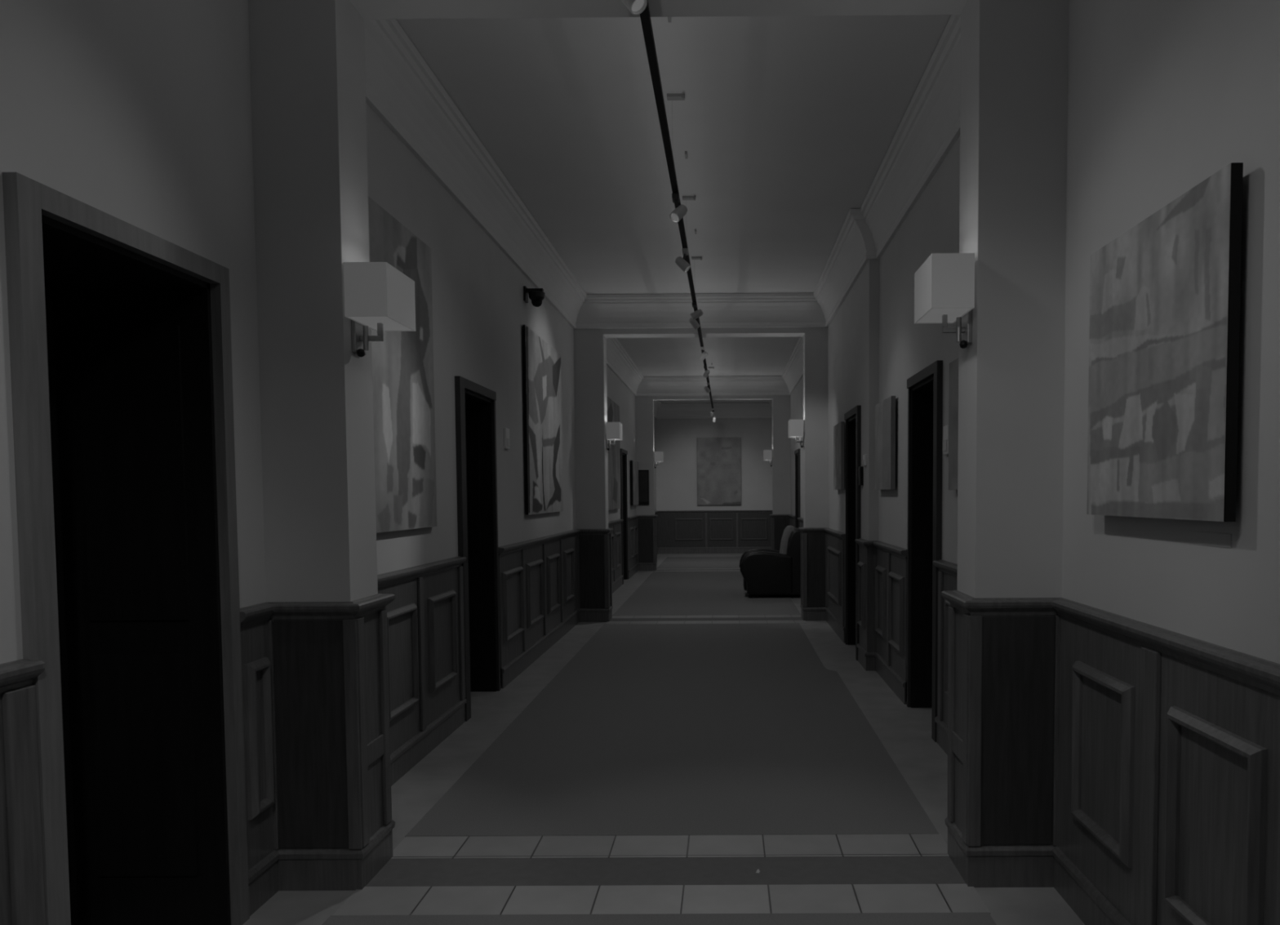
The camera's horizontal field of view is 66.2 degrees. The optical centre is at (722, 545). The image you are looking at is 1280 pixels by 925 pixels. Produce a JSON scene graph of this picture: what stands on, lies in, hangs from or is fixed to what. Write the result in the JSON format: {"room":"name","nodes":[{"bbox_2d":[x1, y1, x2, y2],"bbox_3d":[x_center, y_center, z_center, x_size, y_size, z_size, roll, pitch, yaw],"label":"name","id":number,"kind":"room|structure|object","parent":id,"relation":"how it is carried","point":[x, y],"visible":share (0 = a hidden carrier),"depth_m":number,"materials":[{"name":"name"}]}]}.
{"room":"hotel corridor","nodes":[
{"label":"hotel corridor","id":0,"kind":"room"},
{"bbox_2d":[0,0,656,663],"bbox_3d":[-2.117,-1.000,11.395,0.700,3.950,28.850,0,3,0],"label":"wall","id":1,"kind":"structure","parent":0,"point":[138,113],"depth_m":3.48,"materials":[{"name":"paint"}]},
{"bbox_2d":[0,658,45,924],"bbox_3d":[-1.767,1.002,-0.205,0.055,1.142,5.476,0,3,0],"label":"wainscot","id":2,"kind":"structure","parent":1,"relation":"attached to","point":[22,898],"depth_m":2.44,"materials":[{"name":"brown wood"}]},
{"bbox_2d":[2,172,249,924],"bbox_3d":[-2.063,0.225,3.019,0.621,2.365,1.044,0,3,0],"label":"door","id":3,"kind":"structure","parent":1,"relation":"in","point":[120,332],"depth_m":3.43,"materials":[{"name":"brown wood"}]},
{"bbox_2d":[240,555,466,915],"bbox_3d":[-1.601,0.725,5.139,0.415,1.142,3.140,0,3,0],"label":"wainscot","id":4,"kind":"structure","parent":1,"relation":"attached to","point":[341,700],"depth_m":3.84,"materials":[{"name":"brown wood"}]},
{"bbox_2d":[368,195,436,533],"bbox_3d":[-1.801,-0.931,5.300,0.033,1.705,1.470,0,3,0],"label":"painting","id":5,"kind":"object","parent":1,"relation":"attached to","point":[403,380],"visible":0.59,"depth_m":5.48,"materials":[{"name":"paint"}]},
{"bbox_2d":[454,375,500,721],"bbox_3d":[-2.080,0.009,7.218,0.621,2.365,1.093,0,3,0],"label":"door","id":6,"kind":"structure","parent":1,"relation":"in","point":[475,403],"depth_m":7.67,"materials":[{"name":"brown wood"}]},
{"bbox_2d":[503,427,510,448],"bbox_3d":[-1.795,-0.889,8.141,0.026,0.170,0.130,0,3,0],"label":"plaque","id":7,"kind":"object","parent":1,"relation":"attached to","point":[506,431],"visible":1,"depth_m":8.08,"materials":[{"name":"white plastic"}]},
{"bbox_2d":[523,285,545,306],"bbox_3d":[-1.720,-2.274,8.950,0.186,0.178,0.151,0,3,0],"label":"security camera","id":8,"kind":"object","parent":1,"relation":"attached to","point":[536,295],"visible":1,"depth_m":8.91,"materials":[{"name":"black plastic"}]},
{"bbox_2d":[522,324,563,515],"bbox_3d":[-1.785,-1.179,9.778,0.037,1.710,1.900,0,3,0],"label":"painting","id":9,"kind":"object","parent":1,"relation":"attached to","point":[542,384],"visible":1,"depth_m":9.57,"materials":[{"name":"paint"}]},
{"bbox_2d":[497,519,623,688],"bbox_3d":[-1.578,0.350,12.414,0.415,1.142,9.150,0,3,0],"label":"wainscot","id":10,"kind":"structure","parent":1,"relation":"attached to","point":[550,584],"depth_m":10.05,"materials":[{"name":"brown wood"}]},
{"bbox_2d":[607,396,620,510],"bbox_3d":[-1.760,-1.420,15.328,0.052,1.720,2.350,0,3,0],"label":"painting","id":11,"kind":"object","parent":1,"relation":"attached to","point":[613,409],"visible":0.57,"depth_m":15.60,"materials":[{"name":"paint"}]},
{"bbox_2d":[620,448,628,584],"bbox_3d":[-2.048,-0.521,17.492,0.621,2.365,1.049,0,3,0],"label":"door","id":12,"kind":"structure","parent":1,"relation":"in","point":[624,497],"depth_m":17.94,"materials":[{"name":"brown wood"}]},
{"bbox_2d":[630,460,639,505],"bbox_3d":[-1.741,-1.223,19.268,0.062,0.860,1.200,0,3,0],"label":"painting","id":13,"kind":"object","parent":1,"relation":"attached to","point":[633,464],"visible":1,"depth_m":18.87,"materials":[{"name":"paint"}]},
{"bbox_2d":[627,511,658,578],"bbox_3d":[-1.549,-0.144,21.992,0.415,1.142,7.770,0,3,0],"label":"wainscot","id":14,"kind":"structure","parent":1,"relation":"attached to","point":[642,549],"depth_m":20.02,"materials":[{"name":"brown wood"}]},
{"bbox_2d":[243,553,1084,924],"bbox_3d":[-0.155,1.086,11.497,5.000,0.250,29.450,0,3,0],"label":"floor","id":15,"kind":"structure","parent":0,"point":[904,731],"depth_m":5.92,"materials":[{"name":"stone"}]},
{"bbox_2d":[248,0,1068,601],"bbox_3d":[-0.240,-0.626,3.924,3.200,3.950,0.300,0,3,0],"label":"archway","id":16,"kind":"object","parent":15,"relation":"on","point":[308,82],"visible":0.6,"depth_m":3.77,"materials":[{"name":"paint"}]},
{"bbox_2d":[343,262,415,356],"bbox_3d":[-1.370,-0.917,3.892,0.185,0.339,0.340,0,3,0],"label":"wall sconce","id":17,"kind":"object","parent":16,"relation":"attached to","point":[379,297],"visible":1,"depth_m":3.75,"materials":[{"name":"grey fabric"}]},
{"bbox_2d":[350,316,410,329],"bbox_3d":[-1.359,-0.888,3.894,0.151,0.006,0.328,0,3,0],"label":"diffuser","id":18,"kind":"object","parent":17,"relation":"attached to","point":[372,322],"depth_m":3.88,"materials":[{"name":"grey"}]},
{"bbox_2d":[914,253,974,348],"bbox_3d":[0.888,-0.948,3.884,0.185,0.339,0.340,0,3,0],"label":"wall sconce","id":19,"kind":"object","parent":16,"relation":"attached to","point":[944,283],"visible":1,"depth_m":3.71,"materials":[{"name":"grey fabric"}]},
{"bbox_2d":[917,307,970,322],"bbox_3d":[0.877,-0.919,3.885,0.151,0.006,0.328,0,3,0],"label":"diffuser","id":20,"kind":"object","parent":19,"relation":"attached to","point":[926,314],"depth_m":3.87,"materials":[{"name":"grey plastic"}]},
{"bbox_2d":[322,912,995,924],"bbox_3d":[-0.243,1.522,0.545,2.430,0.006,6.130,0,3,0],"label":"carpet runner","id":21,"kind":"object","parent":15,"relation":"on","point":[855,918],"visible":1,"depth_m":3.56,"materials":[{"name":"grey carpet"}]},
{"bbox_2d":[333,834,990,915],"bbox_3d":[-0.227,1.349,4.026,2.443,0.014,0.840,0,3,0],"label":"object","id":22,"kind":"structure","parent":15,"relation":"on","point":[799,873],"depth_m":3.96,"materials":[{"name":"tile"}]},
{"bbox_2d":[404,622,938,837],"bbox_3d":[-0.220,1.134,8.085,2.430,0.006,7.290,0,3,0],"label":"carpet runner","id":23,"kind":"object","parent":15,"relation":"on","point":[648,729],"visible":1,"depth_m":5.82,"materials":[{"name":"grey carpet"}]},
{"bbox_2d":[654,568,740,571],"bbox_3d":[-0.177,0.514,20.219,2.443,0.014,0.810,0,3,0],"label":"threshold","id":24,"kind":"object","parent":15,"relation":"on","point":[658,569],"visible":0.48,"depth_m":20.27,"materials":[{"name":"stone"}]},
{"bbox_2d":[657,556,741,568],"bbox_3d":[-0.175,0.389,22.535,2.430,0.006,3.830,0,3,0],"label":"carpet runner","id":25,"kind":"object","parent":15,"relation":"on","point":[669,562],"visible":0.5,"depth_m":22.29,"materials":[{"name":"grey carpet"}]},
{"bbox_2d":[573,327,827,528],"bbox_3d":[-0.215,-1.046,12.058,3.200,3.950,0.290,0,3,0],"label":"archway","id":26,"kind":"object","parent":15,"relation":"on","point":[589,344],"visible":0.36,"depth_m":11.90,"materials":[{"name":"paint"}]},
{"bbox_2d":[605,422,622,450],"bbox_3d":[-1.345,-1.337,12.051,0.185,0.339,0.340,0,3,0],"label":"wall sconce","id":27,"kind":"object","parent":26,"relation":"attached to","point":[614,429],"visible":1,"depth_m":11.88,"materials":[{"name":"grey fabric"}]},
{"bbox_2d":[788,419,804,448],"bbox_3d":[0.913,-1.369,12.043,0.185,0.339,0.340,0,3,0],"label":"wall sconce","id":28,"kind":"object","parent":26,"relation":"attached to","point":[795,427],"visible":1,"depth_m":11.87,"materials":[{"name":"grey fabric"}]},
{"bbox_2d":[604,614,806,624],"bbox_3d":[-0.202,0.930,12.160,2.443,0.014,0.830,0,3,0],"label":"threshold","id":29,"kind":"object","parent":15,"relation":"on","point":[722,619],"visible":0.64,"depth_m":12.14,"materials":[{"name":"stone"}]},
{"bbox_2d":[612,570,800,615],"bbox_3d":[-0.195,0.716,16.189,2.430,0.006,7.240,0,3,0],"label":"carpet runner","id":30,"kind":"object","parent":15,"relation":"on","point":[663,593],"visible":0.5,"depth_m":14.56,"materials":[{"name":"grey carpet"}]},
{"bbox_2d":[739,525,801,598],"bbox_3d":[0.765,0.236,15.010,1.005,1.062,0.960,0,3,0],"label":"armchair","id":31,"kind":"object","parent":30,"relation":"on","point":[764,571],"visible":0.93,"depth_m":14.54,"materials":[{"name":"black leather"}]},
{"bbox_2d":[778,525,795,554],"bbox_3d":[0.992,0.008,14.997,0.222,0.608,0.560,0,3,0],"label":"cushion","id":32,"kind":"object","parent":31,"relation":"on","point":[788,529],"depth_m":14.72,"materials":[{"name":"grey fabric"}]},
{"bbox_2d":[635,395,791,515],"bbox_3d":[-0.190,-1.461,20.117,3.200,3.950,0.270,0,3,0],"label":"archway","id":33,"kind":"object","parent":15,"relation":"on","point":[644,405],"visible":0.48,"depth_m":19.95,"materials":[{"name":"paint"}]},
{"bbox_2d":[637,470,648,505],"bbox_3d":[-1.622,-1.180,19.984,0.235,0.720,0.034,0,3,0],"label":"painting","id":34,"kind":"object","parent":33,"relation":"attached to","point":[643,475],"visible":0.78,"depth_m":19.97,"materials":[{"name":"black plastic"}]},
{"bbox_2d":[653,451,663,468],"bbox_3d":[-1.320,-1.752,20.101,0.185,0.339,0.340,0,3,0],"label":"wall sconce","id":35,"kind":"object","parent":33,"relation":"attached to","point":[659,455],"visible":1,"depth_m":19.93,"materials":[{"name":"grey fabric"}]},
{"bbox_2d":[763,449,773,466],"bbox_3d":[0.938,-1.784,20.092,0.185,0.339,0.340,0,3,0],"label":"wall sconce","id":36,"kind":"object","parent":33,"relation":"attached to","point":[767,454],"visible":1,"depth_m":19.92,"materials":[{"name":"grey fabric"}]},
{"bbox_2d":[395,14,951,403],"bbox_3d":[-0.180,-3.109,11.280,5.000,0.250,29.450,0,3,0],"label":"ceiling","id":37,"kind":"structure","parent":0,"point":[786,125],"depth_m":6.51,"materials":[{"name":"paint"}]},
{"bbox_2d":[640,0,714,411],"bbox_3d":[-0.258,-2.667,9.902,0.105,0.490,25.450,0,3,0],"label":"track","id":38,"kind":"object","parent":37,"relation":"hanging from","point":[645,16],"visible":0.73,"depth_m":5.25,"materials":[{"name":"black metal"}]},
{"bbox_2d":[621,0,647,14],"bbox_3d":[-0.330,-2.005,3.522,0.117,0.176,0.110,0,3,0],"label":"track spotlight","id":39,"kind":"object","parent":38,"relation":"attached to","point":[635,6],"visible":1,"depth_m":3.52,"materials":[{"name":"white metal"}]},
{"bbox_2d":[669,192,687,222],"bbox_3d":[-0.281,-2.146,6.236,0.112,0.174,0.116,0,3,0],"label":"track spotlight","id":40,"kind":"object","parent":38,"relation":"attached to","point":[681,211],"visible":1,"depth_m":6.22,"materials":[{"name":"grey metal"}]},
{"bbox_2d":[675,248,690,272],"bbox_3d":[-0.309,-2.217,7.617,0.124,0.175,0.110,0,3,0],"label":"track spotlight","id":41,"kind":"object","parent":38,"relation":"attached to","point":[680,261],"visible":1,"depth_m":7.59,"materials":[{"name":"white metal"}]},
{"bbox_2d":[688,317,699,329],"bbox_3d":[-0.294,-2.352,10.246,0.113,0.175,0.115,0,3,0],"label":"track spotlight","id":42,"kind":"object","parent":38,"relation":"attached to","point":[695,324],"visible":0.78,"depth_m":10.22,"materials":[{"name":"white metal"}]},
{"bbox_2d":[689,302,702,319],"bbox_3d":[-0.260,-2.330,9.744,0.130,0.168,0.110,0,3,0],"label":"track spotlight","id":43,"kind":"object","parent":38,"relation":"attached to","point":[699,313],"visible":1,"depth_m":9.71,"materials":[{"name":"grey metal"}]},
{"bbox_2d":[698,346,707,360],"bbox_3d":[-0.248,-2.478,12.641,0.102,0.170,0.127,-1,3,-15],"label":"track spotlight","id":44,"kind":"object","parent":38,"relation":"attached to","point":[704,355],"visible":1,"depth_m":12.61,"materials":[{"name":"white metal"}]},
{"bbox_2d":[702,365,710,377],"bbox_3d":[-0.238,-2.574,14.488,0.091,0.169,0.129,-1,3,-7],"label":"track spotlight","id":45,"kind":"object","parent":38,"relation":"attached to","point":[706,373],"visible":1,"depth_m":14.45,"materials":[{"name":"grey metal"}]},
{"bbox_2d":[704,382,710,393],"bbox_3d":[-0.260,-2.687,16.686,0.095,0.170,0.128,0,3,11],"label":"track spotlight","id":46,"kind":"object","parent":38,"relation":"attached to","point":[707,389],"visible":1,"depth_m":16.66,"materials":[{"name":"white metal"}]},
{"bbox_2d":[655,417,772,511],"bbox_3d":[-0.122,-1.759,25.894,4.600,3.950,0.200,0,3,0],"label":"wall","id":47,"kind":"structure","parent":0,"point":[677,437],"depth_m":25.77,"materials":[{"name":"paint"}]},
{"bbox_2d":[657,510,772,553],"bbox_3d":[-0.162,-0.350,25.839,3.165,1.142,0.055,0,3,0],"label":"wainscot","id":48,"kind":"structure","parent":47,"relation":"attached to","point":[678,531],"depth_m":25.85,"materials":[{"name":"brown wood"}]},
{"bbox_2d":[697,437,741,505],"bbox_3d":[-0.091,-1.947,25.753,1.155,1.770,0.062,0,3,0],"label":"painting","id":49,"kind":"object","parent":47,"relation":"attached to","point":[718,459],"visible":1,"depth_m":25.72,"materials":[{"name":"paint"}]},
{"bbox_2d":[790,0,1279,663],"bbox_3d":[1.708,-1.022,11.382,0.850,3.950,28.850,0,3,0],"label":"wall","id":50,"kind":"structure","parent":0,"point":[1163,95],"depth_m":3.08,"materials":[{"name":"paint"}]},
{"bbox_2d":[364,14,960,328],"bbox_3d":[-0.236,-2.616,7.902,3.165,0.375,7.850,0,3,0],"label":"crown molding","id":51,"kind":"structure","parent":50,"relation":"attached to","point":[402,90],"depth_m":7.11,"materials":[{"name":"paint"}]},
{"bbox_2d":[606,336,803,395],"bbox_3d":[-0.211,-3.034,16.001,3.165,0.375,7.790,0,3,0],"label":"crown molding","id":52,"kind":"structure","parent":50,"relation":"attached to","point":[618,360],"depth_m":19.73,"materials":[{"name":"paint"}]},
{"bbox_2d":[653,400,772,418],"bbox_3d":[-0.190,-3.391,22.931,3.165,0.375,5.550,0,3,0],"label":"crown molding","id":53,"kind":"structure","parent":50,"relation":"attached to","point":[752,410],"depth_m":25.62,"materials":[{"name":"paint"}]},
{"bbox_2d":[769,514,795,551],"bbox_3d":[1.201,-0.172,22.217,0.417,1.142,7.300,0,3,0],"label":"wainscot","id":54,"kind":"structure","parent":50,"relation":"attached to","point":[779,522],"depth_m":20.01,"materials":[{"name":"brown wood"}]},
{"bbox_2d":[794,448,799,528],"bbox_3d":[1.667,-0.568,17.964,0.621,2.365,1.019,0,3,0],"label":"door","id":55,"kind":"structure","parent":50,"relation":"in","point":[797,452],"depth_m":18.37,"materials":[{"name":"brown wood"}]},
{"bbox_2d":[797,517,845,643],"bbox_3d":[1.175,0.262,13.803,0.417,1.142,7.350,0,3,0],"label":"wainscot","id":56,"kind":"structure","parent":50,"relation":"attached to","point":[823,549],"depth_m":11.93,"materials":[{"name":"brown wood"}]},
{"bbox_2d":[833,421,844,489],"bbox_3d":[1.255,-0.948,10.481,0.050,0.700,0.720,0,3,0],"label":"painting","id":57,"kind":"object","parent":50,"relation":"attached to","point":[838,429],"visible":1,"depth_m":10.32,"materials":[{"name":"paint"}]},
{"bbox_2d":[844,404,861,660],"bbox_3d":[1.556,-0.133,9.534,0.621,2.365,1.006,0,3,0],"label":"door","id":58,"kind":"structure","parent":50,"relation":"in","point":[852,418],"depth_m":9.96,"materials":[{"name":"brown wood"}]},
{"bbox_2d":[857,466,863,485],"bbox_3d":[1.260,-0.632,8.905,0.034,0.170,0.120,0,3,0],"label":"card reader","id":59,"kind":"object","parent":50,"relation":"attached to","point":[860,470],"visible":1,"depth_m":8.85,"materials":[{"name":"black plastic"}]},
{"bbox_2d":[862,454,866,466],"bbox_3d":[1.262,-0.756,8.689,0.026,0.100,0.100,0,3,0],"label":"plaque","id":60,"kind":"object","parent":50,"relation":"attached to","point":[864,456],"visible":1,"depth_m":8.64,"materials":[{"name":"white plastic"}]},
{"bbox_2d":[855,537,906,704],"bbox_3d":[1.296,0.554,8.110,0.140,1.142,1.890,0,3,0],"label":"wainscot","id":61,"kind":"structure","parent":50,"relation":"attached to","point":[882,566],"depth_m":8.07,"materials":[{"name":"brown wood"}]},
{"bbox_2d":[875,395,895,489],"bbox_3d":[1.330,-0.813,7.950,0.055,0.720,0.810,0,3,0],"label":"painting","id":62,"kind":"object","parent":50,"relation":"attached to","point":[885,411],"visible":1,"depth_m":7.80,"materials":[{"name":"paint"}]},
{"bbox_2d":[906,360,942,742],"bbox_3d":[1.632,0.020,6.555,0.621,2.365,1.040,0,3,0],"label":"door","id":63,"kind":"structure","parent":50,"relation":"in","point":[925,388],"depth_m":6.99,"materials":[{"name":"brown wood"}]},
{"bbox_2d":[942,424,948,454],"bbox_3d":[1.338,-0.629,5.831,0.026,0.170,0.130,0,3,0],"label":"plaque","id":64,"kind":"object","parent":50,"relation":"attached to","point":[945,428],"visible":0.76,"depth_m":5.82,"materials":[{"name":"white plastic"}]},
{"bbox_2d":[948,358,958,489],"bbox_3d":[1.327,-0.653,5.034,0.042,0.730,1.230,0,3,0],"label":"painting","id":65,"kind":"object","parent":50,"relation":"attached to","point":[953,366],"visible":0.2,"depth_m":5.53,"materials":[{"name":"paint"}]},
{"bbox_2d":[933,560,1279,924],"bbox_3d":[1.137,0.893,1.560,0.417,1.142,9.030,0,3,0],"label":"wainscot","id":66,"kind":"structure","parent":50,"relation":"attached to","point":[1126,768],"depth_m":3.32,"materials":[{"name":"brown wood"}]},
{"bbox_2d":[1086,162,1243,521],"bbox_3d":[1.287,-0.525,2.893,0.060,0.885,0.930,0,3,0],"label":"painting","id":67,"kind":"object","parent":50,"relation":"attached to","point":[1164,319],"visible":1,"depth_m":2.75,"materials":[{"name":"paint"}]},
{"bbox_2d":[1196,531,1231,547],"bbox_3d":[1.318,-0.015,2.621,0.002,0.035,0.185,0,3,0],"label":"label","id":68,"kind":"object","parent":50,"relation":"attached to","point":[1219,540],"visible":1,"depth_m":2.62,"materials":[{"name":"paint"}]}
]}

